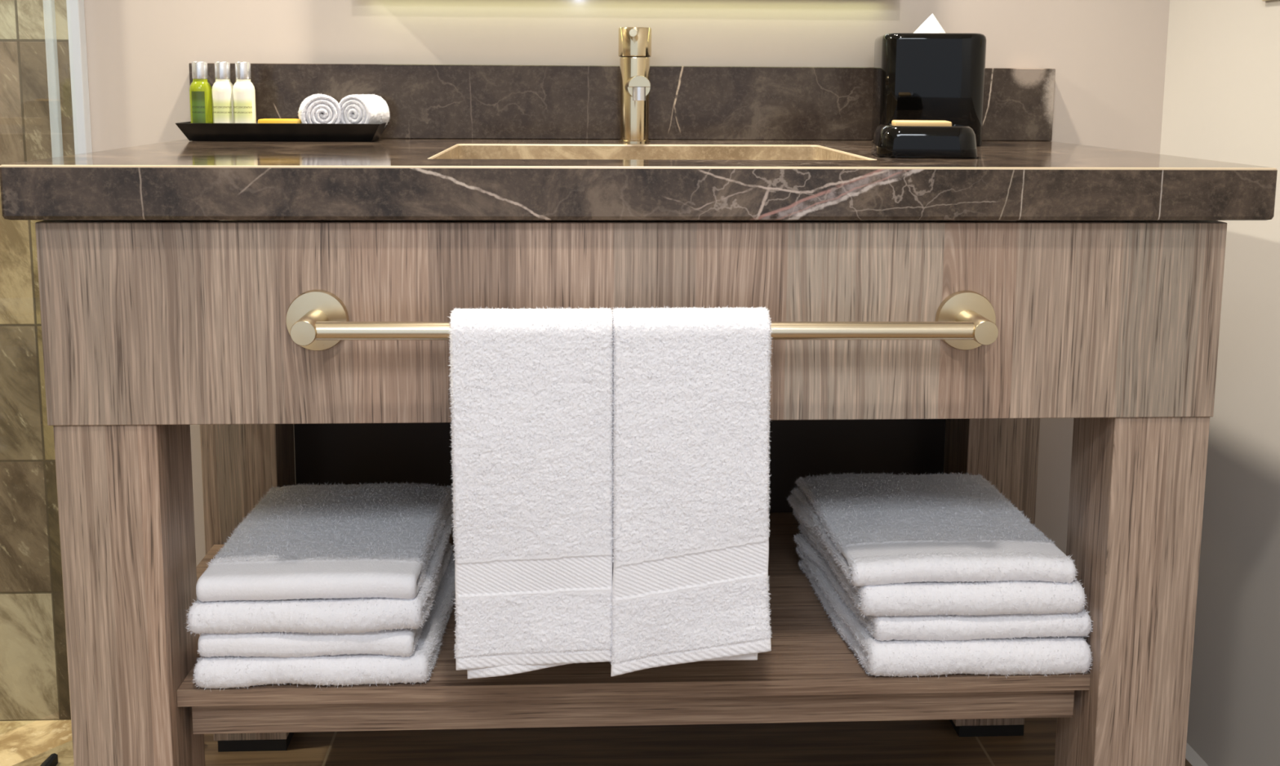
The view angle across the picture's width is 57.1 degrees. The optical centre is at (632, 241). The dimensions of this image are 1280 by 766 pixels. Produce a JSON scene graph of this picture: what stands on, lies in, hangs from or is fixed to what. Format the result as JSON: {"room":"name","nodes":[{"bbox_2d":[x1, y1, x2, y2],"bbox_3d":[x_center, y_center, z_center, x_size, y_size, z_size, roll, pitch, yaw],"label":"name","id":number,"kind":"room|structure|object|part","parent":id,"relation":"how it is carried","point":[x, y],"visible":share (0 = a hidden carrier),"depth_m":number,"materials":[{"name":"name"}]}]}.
{"room":"hotel bathroom","nodes":[
{"label":"hotel bathroom","id":0,"kind":"room"},
{"bbox_2d":[0,0,1169,720],"bbox_3d":[-0.546,-0.410,1.761,2.918,2.395,0.100,0,8,-3],"label":"wall","id":1,"kind":"structure","parent":0,"point":[1108,57],"depth_m":1.76,"materials":[{"name":"beige paint"}]},
{"bbox_2d":[12,739,74,765],"bbox_3d":[-1.090,0.811,1.267,0.130,0.068,1.300,6,10,39],"label":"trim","id":2,"kind":"structure","parent":1,"relation":"attached to","point":[64,752],"depth_m":1.66,"materials":[{"name":"stone"}]},
{"bbox_2d":[40,752,57,765],"bbox_3d":[-0.812,0.723,1.628,0.022,0.014,0.030,0,8,-3],"label":"door stop","id":3,"kind":"object","parent":2,"relation":"on","point":[52,760],"visible":1,"depth_m":1.63,"materials":[{"name":"black rubber"}]},
{"bbox_2d":[66,0,92,154],"bbox_3d":[-1.045,-0.285,1.422,0.040,2.060,0.765,7,10,39],"label":"door frame","id":4,"kind":"structure","parent":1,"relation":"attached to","point":[75,8],"depth_m":1.70,"materials":[{"name":"white paint"}]},
{"bbox_2d":[188,62,1055,141],"bbox_3d":[-0.005,-0.206,1.752,1.280,0.108,0.020,0,8,-3],"label":"backsplash","id":5,"kind":"structure","parent":1,"relation":"attached to","point":[424,101],"depth_m":1.74,"materials":[{"name":"stone"}]},
{"bbox_2d":[0,716,1192,765],"bbox_3d":[-0.527,0.963,0.277,2.818,0.058,3.202,0,8,-3],"label":"floor","id":6,"kind":"structure","parent":0,"point":[930,742],"depth_m":1.74,"materials":[{"name":"brown wood"}]},
{"bbox_2d":[35,220,1226,765],"bbox_3d":[-0.002,0.354,1.528,1.218,0.826,0.553,0,8,-3],"label":"vanity cabinet","id":7,"kind":"object","parent":6,"relation":"on","point":[152,331],"visible":0.76,"depth_m":1.24,"materials":[{"name":"brown wood"}]},
{"bbox_3d":[-0.544,0.479,1.296,0.104,0.600,0.103,0,8,-3],"label":"leg","id":8,"kind":"part","parent":7,"relation":"part of","materials":[{"name":"brown wood"}]},
{"bbox_3d":[-0.557,0.422,1.725,0.105,0.600,0.103,0,8,-3],"label":"leg","id":9,"kind":"part","parent":7,"relation":"part of","materials":[{"name":"brown wood"}]},
{"bbox_2d":[192,550,455,690],"bbox_3d":[-0.345,0.449,1.418,0.279,0.048,0.326,0,8,-3],"label":"folded towel","id":10,"kind":"object","parent":7,"relation":"on","point":[214,672],"visible":0.22,"depth_m":1.27,"materials":[{"name":"white fabric"}]},
{"bbox_2d":[197,534,453,657],"bbox_3d":[-0.353,0.418,1.415,0.251,0.039,0.312,0,8,-3],"label":"folded towel","id":11,"kind":"object","parent":10,"relation":"on","point":[402,642],"visible":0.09,"depth_m":1.27,"materials":[{"name":"white fabric"}]},
{"bbox_2d":[185,506,453,635],"bbox_3d":[-0.356,0.386,1.411,0.268,0.050,0.324,0,8,-3],"label":"folded towel","id":12,"kind":"object","parent":11,"relation":"on","point":[352,615],"visible":0.26,"depth_m":1.26,"materials":[{"name":"white fabric"}]},
{"bbox_2d":[195,480,453,601],"bbox_3d":[-0.353,0.355,1.413,0.260,0.046,0.319,0,8,-3],"label":"folded towel","id":13,"kind":"object","parent":12,"relation":"on","point":[351,540],"visible":0.99,"depth_m":1.35,"materials":[{"name":"white fabric"}]},
{"bbox_3d":[-0.013,0.281,1.791,0.989,0.332,0.012,0,8,-3],"label":"panel","id":14,"kind":"part","parent":7,"relation":"part of","materials":[{"name":"black wood"}]},
{"bbox_3d":[0.012,0.083,1.223,1.218,0.208,0.019,0,8,-3],"label":"panel","id":15,"kind":"part","parent":7,"relation":"part of","materials":[{"name":"brown wood"}]},
{"bbox_3d":[0.009,0.520,1.322,0.986,0.042,0.018,0,8,-3],"label":"shelf rail","id":16,"kind":"part","parent":7,"relation":"part of","materials":[{"name":"brown wood"}]},
{"bbox_2d":[177,511,1090,706],"bbox_3d":[-0.001,0.459,1.546,1.172,0.018,0.512,0,8,-3],"label":"shelf","id":17,"kind":"object","parent":7,"relation":"attached to","point":[808,658],"depth_m":1.31,"materials":[{"name":"brown wood"}]},
{"bbox_2d":[0,138,1277,220],"bbox_3d":[0.008,-0.040,1.480,1.280,0.150,0.600,0,8,-3],"label":"countertop","id":18,"kind":"structure","parent":7,"relation":"on","point":[380,179],"depth_m":1.19,"materials":[{"name":"stone"}]},
{"bbox_2d":[175,121,389,141],"bbox_3d":[-0.490,-0.156,1.664,0.278,0.025,0.087,0,8,-3],"label":"tray","id":19,"kind":"object","parent":18,"relation":"on","point":[256,131],"visible":0.9,"depth_m":1.63,"materials":[{"name":"black plastic"}]},
{"bbox_2d":[189,62,213,123],"bbox_3d":[-0.606,-0.199,1.653,0.030,0.105,0.031,0,8,-3],"label":"toiletry bottle","id":20,"kind":"object","parent":19,"relation":"on","point":[200,90],"visible":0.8,"depth_m":1.64,"materials":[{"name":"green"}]},
{"bbox_2d":[211,62,233,123],"bbox_3d":[-0.574,-0.199,1.654,0.030,0.105,0.031,0,8,-3],"label":"toiletry bottle","id":21,"kind":"object","parent":19,"relation":"on","point":[222,88],"visible":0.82,"depth_m":1.64,"materials":[{"name":"beige plastic"}]},
{"bbox_2d":[232,62,256,123],"bbox_3d":[-0.546,-0.199,1.656,0.030,0.105,0.031,0,8,-3],"label":"toiletry bottle","id":22,"kind":"object","parent":19,"relation":"on","point":[243,91],"visible":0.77,"depth_m":1.64,"materials":[{"name":"beige plastic"}]},
{"bbox_2d":[257,118,302,123],"bbox_3d":[-0.496,-0.160,1.668,0.060,0.026,0.036,0,8,-3],"label":"soap bar","id":23,"kind":"object","parent":19,"relation":"in","point":[264,120],"visible":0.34,"depth_m":1.65,"materials":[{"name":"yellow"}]},
{"bbox_2d":[297,93,342,123],"bbox_3d":[-0.443,-0.179,1.669,0.060,0.063,0.059,-2,8,-20],"label":"rolled washcloth","id":24,"kind":"object","parent":19,"relation":"in","point":[320,108],"visible":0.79,"depth_m":1.64,"materials":[{"name":"white fabric"}]},
{"bbox_2d":[338,93,390,125],"bbox_3d":[-0.383,-0.178,1.673,0.060,0.063,0.060,3,8,18],"label":"rolled washcloth","id":25,"kind":"object","parent":19,"relation":"in","point":[362,108],"visible":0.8,"depth_m":1.65,"materials":[{"name":"white fabric"}]},
{"bbox_2d":[617,26,651,142],"bbox_3d":[0.006,-0.214,1.618,0.047,0.160,0.158,0,8,-3],"label":"faucet","id":26,"kind":"object","parent":18,"relation":"on","point":[634,43],"visible":1,"depth_m":1.65,"materials":[{"name":"gold metal"}]},
{"bbox_3d":[0.003,-0.283,1.625,0.010,0.017,0.056,1,8,3],"label":"lever","id":27,"kind":"part","parent":26,"relation":"part of","materials":[{"name":"gold metal"}]},
{"bbox_3d":[0.007,-0.211,1.605,0.030,0.030,0.130,0,8,-3],"label":"spout","id":28,"kind":"part","parent":26,"relation":"part of","materials":[{"name":"gold metal"}]},
{"bbox_2d":[871,124,977,158],"bbox_3d":[0.340,-0.118,1.374,0.114,0.036,0.100,1,8,5],"label":"soap dish","id":29,"kind":"object","parent":18,"relation":"on","point":[955,141],"visible":0.98,"depth_m":1.33,"materials":[{"name":"black ceramic"}]},
{"bbox_2d":[891,120,951,126],"bbox_3d":[0.338,-0.137,1.377,0.064,0.007,0.048,1,8,7],"label":"soap bar","id":30,"kind":"object","parent":29,"relation":"on","point":[895,122],"visible":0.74,"depth_m":1.35,"materials":[{"name":"beige wax"}]},
{"bbox_2d":[871,13,986,146],"bbox_3d":[0.417,-0.229,1.661,0.140,0.182,0.140,1,8,5],"label":"tissue box cover","id":31,"kind":"object","parent":18,"relation":"on","point":[928,73],"visible":0.91,"depth_m":1.59,"materials":[{"name":"glossy black plastic"},{"name":"paper"}]},
{"bbox_2d":[285,289,998,351],"bbox_3d":[0.015,0.085,1.180,0.730,0.065,0.067,0,8,-3],"label":"towel bar","id":32,"kind":"object","parent":7,"relation":"attached to","point":[317,320],"visible":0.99,"depth_m":1.16,"materials":[{"name":"gold metal"}]},
{"bbox_3d":[-0.318,0.085,1.160,0.025,0.025,0.058,0,8,-3],"label":"post","id":33,"kind":"part","parent":32,"relation":"part of","materials":[{"name":"gold metal"}]},
{"bbox_2d":[447,306,614,678],"bbox_3d":[-0.098,0.251,1.175,0.166,0.379,0.054,0,8,-3],"label":"hand towel","id":34,"kind":"object","parent":32,"relation":"hanging from","point":[531,410],"visible":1,"depth_m":1.15,"materials":[{"name":"white fabric"}]},
{"bbox_2d":[608,305,773,675],"bbox_3d":[0.057,0.248,1.181,0.168,0.374,0.058,0,8,-3],"label":"hand towel","id":35,"kind":"object","parent":32,"relation":"hanging from","point":[691,395],"visible":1,"depth_m":1.16,"materials":[{"name":"white fabric"}]},
{"bbox_3d":[0.349,0.087,1.191,0.025,0.025,0.058,0,8,-3],"label":"post","id":36,"kind":"part","parent":32,"relation":"part of","materials":[{"name":"gold metal"}]},
{"bbox_2d":[795,544,1093,680],"bbox_3d":[0.367,0.444,1.446,0.283,0.056,0.310,0,8,-3],"label":"folded towel","id":37,"kind":"object","parent":7,"relation":"on","point":[1048,655],"visible":0.24,"depth_m":1.30,"materials":[{"name":"white fabric"}]},
{"bbox_2d":[793,524,1093,641],"bbox_3d":[0.366,0.410,1.444,0.263,0.045,0.325,-1,8,-8],"label":"folded towel","id":38,"kind":"object","parent":37,"relation":"on","point":[945,627],"visible":0.17,"depth_m":1.30,"materials":[{"name":"white fabric"}]},
{"bbox_2d":[786,493,1087,618],"bbox_3d":[0.356,0.379,1.444,0.286,0.051,0.324,0,8,-3],"label":"folded towel","id":39,"kind":"object","parent":38,"relation":"on","point":[1007,597],"visible":0.23,"depth_m":1.29,"materials":[{"name":"white fabric"}]},
{"bbox_2d":[789,471,1077,586],"bbox_3d":[0.355,0.348,1.442,0.274,0.047,0.318,0,8,-3],"label":"folded towel","id":40,"kind":"object","parent":39,"relation":"on","point":[880,529],"visible":1,"depth_m":1.39,"materials":[{"name":"white fabric"}]},
{"bbox_3d":[0.536,0.421,1.775,0.105,0.600,0.103,0,8,-3],"label":"leg","id":41,"kind":"part","parent":7,"relation":"part of","materials":[{"name":"brown wood"}]},
{"bbox_3d":[0.563,0.478,1.347,0.104,0.600,0.103,0,8,-3],"label":"leg","id":42,"kind":"part","parent":7,"relation":"part of","materials":[{"name":"brown wood"}]},
{"bbox_2d":[1160,0,1279,765],"bbox_3d":[0.937,-0.209,0.189,0.100,2.365,3.202,0,8,-3],"label":"wall","id":43,"kind":"structure","parent":0,"point":[1221,98],"depth_m":1.60,"materials":[{"name":"paint"}]},
{"bbox_2d":[1185,742,1208,765],"bbox_3d":[0.872,0.921,0.387,0.012,0.012,3.102,0,8,-3],"label":"trim","id":44,"kind":"structure","parent":43,"relation":"attached to","point":[1191,755],"depth_m":1.70,"materials":[{"name":"paint"}]}
]}

